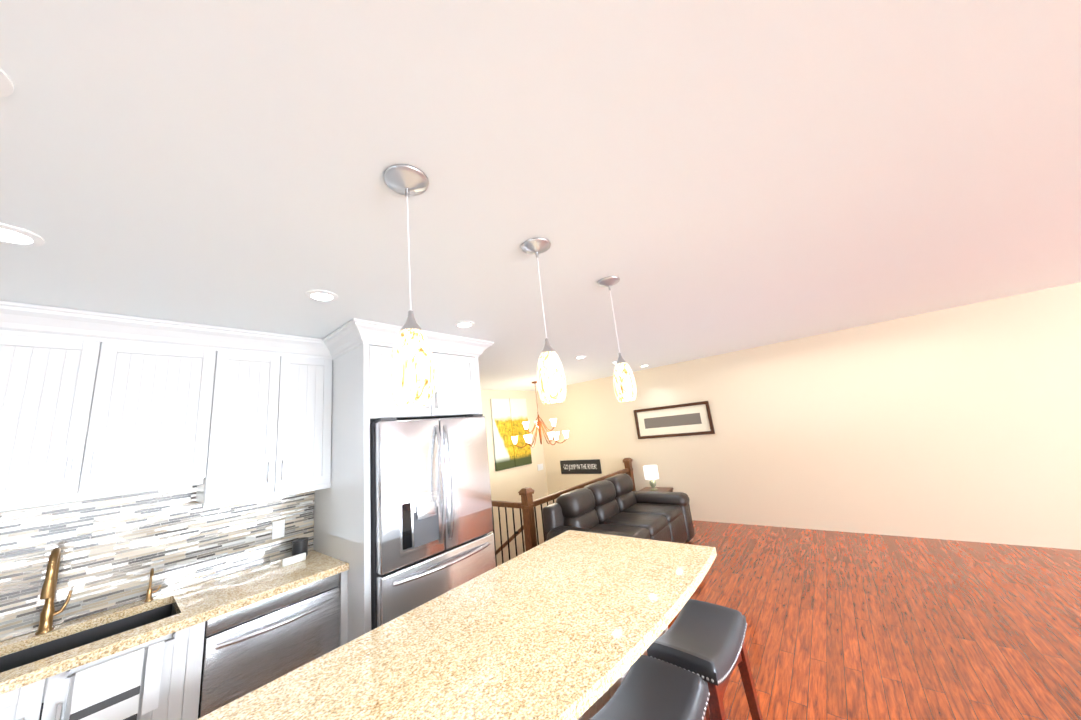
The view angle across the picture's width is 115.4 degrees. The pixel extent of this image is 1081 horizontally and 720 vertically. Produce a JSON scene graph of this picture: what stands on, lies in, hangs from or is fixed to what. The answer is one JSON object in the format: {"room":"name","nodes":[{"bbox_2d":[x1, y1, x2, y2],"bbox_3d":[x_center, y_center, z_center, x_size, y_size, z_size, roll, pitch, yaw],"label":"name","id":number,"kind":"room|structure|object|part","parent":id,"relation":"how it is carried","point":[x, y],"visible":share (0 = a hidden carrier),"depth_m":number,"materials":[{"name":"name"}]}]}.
{"room":"kitchen","nodes":[
{"label":"kitchen","id":0,"kind":"room"},
{"bbox_2d":[0,550,309,641],"bbox_3d":[-2.187,1.081,2.171,0.100,2.440,3.620,-15,-15,38],"label":"wall","id":1,"kind":"structure","parent":0,"point":[139,600],"depth_m":1.91,"materials":[{"name":"white tile"}]},
{"bbox_2d":[0,301,219,508],"bbox_3d":[-2.401,0.244,1.836,0.330,0.893,0.890,-15,-15,38],"label":"upper cabinet","id":2,"kind":"object","parent":1,"relation":"attached to","point":[134,451],"depth_m":1.75,"materials":[{"name":"white wood"}]},
{"bbox_2d":[0,549,347,708],"bbox_3d":[-2.237,1.297,1.423,0.648,0.099,2.446,-15,-15,38],"label":"countertop","id":3,"kind":"structure","parent":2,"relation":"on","point":[196,604],"depth_m":1.71,"materials":[{"name":"beige stone"}]},
{"bbox_2d":[0,605,183,719],"bbox_3d":[-2.138,1.408,1.518,0.424,0.218,0.724,-15,-15,38],"label":"sink","id":4,"kind":"object","parent":3,"relation":"in","point":[51,699],"depth_m":1.55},
{"bbox_2d":[35,547,160,634],"bbox_3d":[-2.232,1.118,1.764,0.220,0.383,0.401,-15,-15,38],"label":"faucet","id":5,"kind":"object","parent":3,"relation":"on","point":[48,613],"visible":1,"depth_m":1.64,"materials":[{"name":"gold metal"}]},
{"bbox_2d":[65,632,174,678],"bbox_3d":[-1.792,1.266,1.474,0.026,0.024,0.298,-15,-15,38],"label":"towel bar","id":6,"kind":"object","parent":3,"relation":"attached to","point":[72,675],"visible":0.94,"depth_m":1.51,"materials":[{"name":"silver metal"}]},
{"bbox_2d":[69,640,163,719],"bbox_3d":[-1.767,1.454,1.425,0.022,0.388,0.240,-15,-15,38],"label":"hanging towel","id":7,"kind":"object","parent":6,"relation":"hanging from","point":[104,681],"visible":0.94,"depth_m":1.43,"materials":[{"name":"white fabric"}]},
{"bbox_2d":[86,694,124,712],"bbox_3d":[-1.782,1.409,1.404,0.001,0.015,0.102,-15,-15,38],"label":"lettering","id":8,"kind":"object","parent":7,"relation":"attached to","point":[105,703],"visible":1,"depth_m":1.40,"materials":[{"name":"grey fabric"}]},
{"bbox_2d":[282,553,305,566],"bbox_3d":[-1.646,1.334,2.286,0.020,0.045,0.130,-15,-15,38],"label":"block","id":9,"kind":"object","parent":3,"relation":"on","point":[293,559],"visible":1,"depth_m":2.28,"materials":[{"name":"white"}]},
{"bbox_2d":[292,537,307,555],"bbox_3d":[-1.700,1.330,2.416,0.096,0.115,0.096,-15,-15,38],"label":"canister","id":10,"kind":"object","parent":3,"relation":"on","point":[299,545],"visible":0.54,"depth_m":2.39,"materials":[{"name":"grey plastic"}]},
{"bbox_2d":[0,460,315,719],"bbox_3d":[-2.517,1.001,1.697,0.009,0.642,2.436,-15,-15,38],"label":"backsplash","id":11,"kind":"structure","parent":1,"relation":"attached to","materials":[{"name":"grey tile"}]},
{"bbox_2d":[180,329,335,508],"bbox_3d":[-1.917,0.379,2.391,0.330,1.038,0.716,-15,-15,38],"label":"upper cabinet","id":12,"kind":"object","parent":1,"relation":"attached to","point":[275,431],"depth_m":2.27,"materials":[{"name":"white wood"}]},
{"bbox_2d":[272,519,284,539],"bbox_3d":[-1.862,1.204,2.430,0.004,0.115,0.072,-15,-15,38],"label":"electrical outlet plate","id":13,"kind":"object","parent":1,"relation":"attached to","point":[278,529],"visible":1,"depth_m":2.42,"materials":[{"name":"white plastic"}]},
{"bbox_2d":[336,325,479,428],"bbox_3d":[-1.188,0.204,2.926,0.858,0.638,0.920,-15,-15,38],"label":"upper cabinet","id":14,"kind":"object","parent":1,"relation":"attached to","point":[363,358],"depth_m":2.46,"materials":[{"name":"white wood"}]},
{"bbox_2d":[481,390,548,565],"bbox_3d":[-1.045,2.440,5.772,0.100,3.900,3.780,-15,-15,38],"label":"wall","id":15,"kind":"structure","parent":0,"point":[509,484],"depth_m":6.38,"materials":[{"name":"beige paint"}]},
{"bbox_2d":[490,399,515,470],"bbox_3d":[-0.712,1.379,6.433,0.033,1.300,0.472,-15,-15,38],"label":"picture","id":16,"kind":"object","parent":15,"relation":"attached to","point":[509,417],"depth_m":6.41},
{"bbox_2d":[510,399,531,466],"bbox_3d":[-0.401,1.421,6.806,0.033,1.300,0.472,-15,-15,38],"label":"picture","id":17,"kind":"object","parent":15,"relation":"attached to","point":[518,406],"depth_m":6.78},
{"bbox_2d":[537,463,542,470],"bbox_3d":[-0.002,2.207,7.052,0.012,0.120,0.170,-15,-15,38],"label":"light switch","id":18,"kind":"object","parent":15,"relation":"in","point":[540,466],"visible":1,"depth_m":7.04,"materials":[{"name":"white plastic"}]},
{"bbox_2d":[0,0,1080,390],"bbox_3d":[2.122,-0.892,1.135,12.000,0.080,7.400,-15,-15,38],"label":"ceiling","id":19,"kind":"structure","parent":0,"point":[702,178],"depth_m":1.10,"materials":[{"name":"white paint"}]},
{"bbox_2d":[0,68,13,96],"bbox_3d":[-1.163,-0.584,0.666,0.149,0.009,0.149,-13,-13,29],"label":"recessed light","id":20,"kind":"object","parent":19,"relation":"in","point":[6,85],"depth_m":0.72,"materials":[{"name":"white"}]},
{"bbox_2d":[0,223,44,246],"bbox_3d":[-1.785,-0.419,1.141,0.149,0.009,0.149,-13,-13,29],"label":"recessed light","id":21,"kind":"object","parent":19,"relation":"in","point":[11,234],"depth_m":1.16,"materials":[{"name":"white"}]},
{"bbox_2d":[305,290,337,301],"bbox_3d":[-1.176,-0.343,1.840,0.149,0.009,0.149,-13,-14,32],"label":"recessed light","id":22,"kind":"object","parent":19,"relation":"in","point":[318,295],"depth_m":1.83,"materials":[{"name":"white"}]},
{"bbox_2d":[383,164,435,406],"bbox_3d":[-0.393,-0.226,1.029,0.136,0.724,0.136,-15,-15,38],"label":"pendant light","id":23,"kind":"object","parent":19,"relation":"hanging from","point":[412,374],"visible":1,"depth_m":0.95,"materials":[{"name":"white glass"}]},
{"bbox_2d":[454,321,474,327],"bbox_3d":[-0.568,-0.264,2.553,0.149,0.009,0.149,-9,-12,14],"label":"recessed light","id":24,"kind":"object","parent":19,"relation":"in","point":[461,324],"depth_m":2.54,"materials":[{"name":"white"}]},
{"bbox_2d":[511,381,568,447],"bbox_3d":[-0.042,0.919,5.903,0.969,1.094,0.969,-15,-15,38],"label":"chandelier","id":25,"kind":"object","parent":19,"relation":"hanging from","point":[538,425],"visible":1,"depth_m":5.79,"materials":[{"name":"orange metal"}]},
{"bbox_2d":[521,238,565,403],"bbox_3d":[0.017,-0.174,1.504,0.136,0.724,0.136,-15,-15,38],"label":"pendant light","id":26,"kind":"object","parent":19,"relation":"hanging from","point":[551,382],"visible":1,"depth_m":1.42,"materials":[{"name":"white glass"}]},
{"bbox_2d":[597,276,636,401],"bbox_3d":[0.448,-0.122,1.989,0.136,0.724,0.136,-15,-15,38],"label":"pendant light","id":27,"kind":"object","parent":19,"relation":"hanging from","point":[624,384],"visible":1,"depth_m":1.91,"materials":[{"name":"white glass"}]},
{"bbox_2d":[537,282,1080,549],"bbox_3d":[4.665,1.362,3.530,11.800,3.900,0.100,-15,-15,38],"label":"wall","id":28,"kind":"structure","parent":0,"point":[961,423],"depth_m":4.04,"materials":[{"name":"beige paint"}]},
{"bbox_2d":[560,459,601,473],"bbox_3d":[0.764,2.071,6.628,0.920,0.255,0.020,-15,-15,38],"label":"sign board","id":29,"kind":"object","parent":28,"relation":"attached to","point":[576,469],"visible":0.79,"depth_m":6.60,"materials":[{"name":"black"}]},
{"bbox_2d":[564,464,596,470],"bbox_3d":[0.757,2.082,6.618,0.761,0.122,0.002,-15,-15,38],"label":"sign","id":30,"kind":"object","parent":29,"relation":"attached to","point":[584,466],"visible":1,"depth_m":6.59,"materials":[{"name":"white"}]},
{"bbox_2d":[634,401,714,438],"bbox_3d":[2.139,1.000,5.594,1.230,0.500,0.030,-15,-15,38],"label":"framed piece","id":31,"kind":"object","parent":28,"relation":"attached to","point":[691,419],"visible":1,"depth_m":5.55,"materials":[{"name":"brown wood"}]},
{"bbox_2d":[668,520,1080,719],"bbox_3d":[3.494,1.718,2.035,11.900,0.060,3.820,-15,-15,38],"label":"floor","id":32,"kind":"structure","parent":0,"point":[850,626],"depth_m":2.41,"materials":[{"name":"brown wood"}]},
{"bbox_2d":[491,458,635,566],"bbox_3d":[0.011,2.262,5.440,2.013,0.970,2.773,-15,-15,38],"label":"stair railing","id":33,"kind":"object","parent":32,"relation":"on","point":[527,504],"visible":0.27,"depth_m":4.02,"materials":[{"name":"brown wood"}]},
{"bbox_2d":[542,474,694,543],"bbox_3d":[0.984,1.895,4.034,0.950,0.862,2.080,-15,-15,38],"label":"sofa","id":34,"kind":"object","parent":32,"relation":"on","point":[616,505],"visible":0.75,"depth_m":3.98,"materials":[{"name":"grey leather"}]},
{"bbox_2d":[639,487,672,491],"bbox_3d":[1.759,2.242,5.165,0.440,0.530,0.440,-15,-15,38],"label":"side table","id":35,"kind":"object","parent":32,"relation":"on","point":[665,489],"visible":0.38,"depth_m":5.24,"materials":[{"name":"brown wood"}]},
{"bbox_2d":[643,465,658,490],"bbox_3d":[1.712,1.810,5.253,0.210,0.355,0.210,-15,-15,38],"label":"table lamp","id":36,"kind":"object","parent":35,"relation":"on","point":[651,474],"visible":1,"depth_m":5.19,"materials":[{"name":"beige fabric"}]},
{"bbox_3d":[1.747,1.231,-1.290,10.280,0.060,3.580,-15,-15,38],"label":"floor","id":37,"kind":"structure","parent":0,"visible":0},
{"bbox_2d":[198,573,339,718],"bbox_3d":[-1.606,1.786,1.992,0.653,0.872,0.604,-15,-15,38],"label":"dishwasher","id":38,"kind":"object","parent":37,"relation":"on","point":[250,648],"visible":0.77,"depth_m":1.82,"materials":[{"name":"grey metal"}]},
{"bbox_2d":[370,414,495,629],"bbox_3d":[-0.974,1.373,2.616,1.002,1.790,0.894,-15,-15,38],"label":"fridge","id":39,"kind":"object","parent":37,"relation":"on","point":[432,536],"visible":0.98,"depth_m":2.30,"materials":[{"name":"grey metal"}]},
{"bbox_2d":[578,626,667,719],"bbox_3d":[-0.103,1.487,1.335,0.623,0.875,1.766,-15,-15,38],"label":"kitchen island","id":40,"kind":"object","parent":37,"relation":"on","point":[597,705],"depth_m":1.35,"materials":[{"name":"white"}]},
{"bbox_2d":[197,530,716,719],"bbox_3d":[-0.026,1.014,1.367,0.957,0.039,1.840,-15,-15,38],"label":"island countertop","id":41,"kind":"structure","parent":40,"relation":"on","point":[570,625],"depth_m":1.16,"materials":[{"name":"stone"}]},
{"bbox_2d":[589,654,709,719],"bbox_3d":[0.389,1.499,1.122,0.292,0.662,0.473,-16,-15,40],"label":"stool","id":42,"kind":"object","parent":37,"relation":"on","point":[650,688],"visible":1,"depth_m":1.23,"materials":[{"name":"black leather"}]},
{"bbox_2d":[647,599,762,719],"bbox_3d":[0.755,1.538,1.506,0.292,0.662,0.473,-16,-15,41],"label":"stool","id":43,"kind":"object","parent":37,"relation":"on","point":[703,640],"visible":0.88,"depth_m":1.51,"materials":[{"name":"black leather"}]},
{"bbox_3d":[0.725,1.268,1.561,0.285,0.110,0.465,-16,-15,41],"label":"seat","id":44,"kind":"part","parent":43,"relation":"part of","materials":[{"name":"grey leather"}]},
{"bbox_3d":[0.145,3.477,5.204,1.980,1.400,2.750,-15,-15,38],"label":"wall","id":45,"kind":"structure","parent":0,"visible":0},
{"bbox_2d":[496,525,523,554],"bbox_3d":[-0.731,2.634,4.424,1.674,1.137,0.089,-15,-15,38],"label":"stair handrail","id":46,"kind":"object","parent":45,"relation":"attached to","point":[511,538],"visible":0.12,"depth_m":4.19,"materials":[{"name":"brown wood"}]}
]}

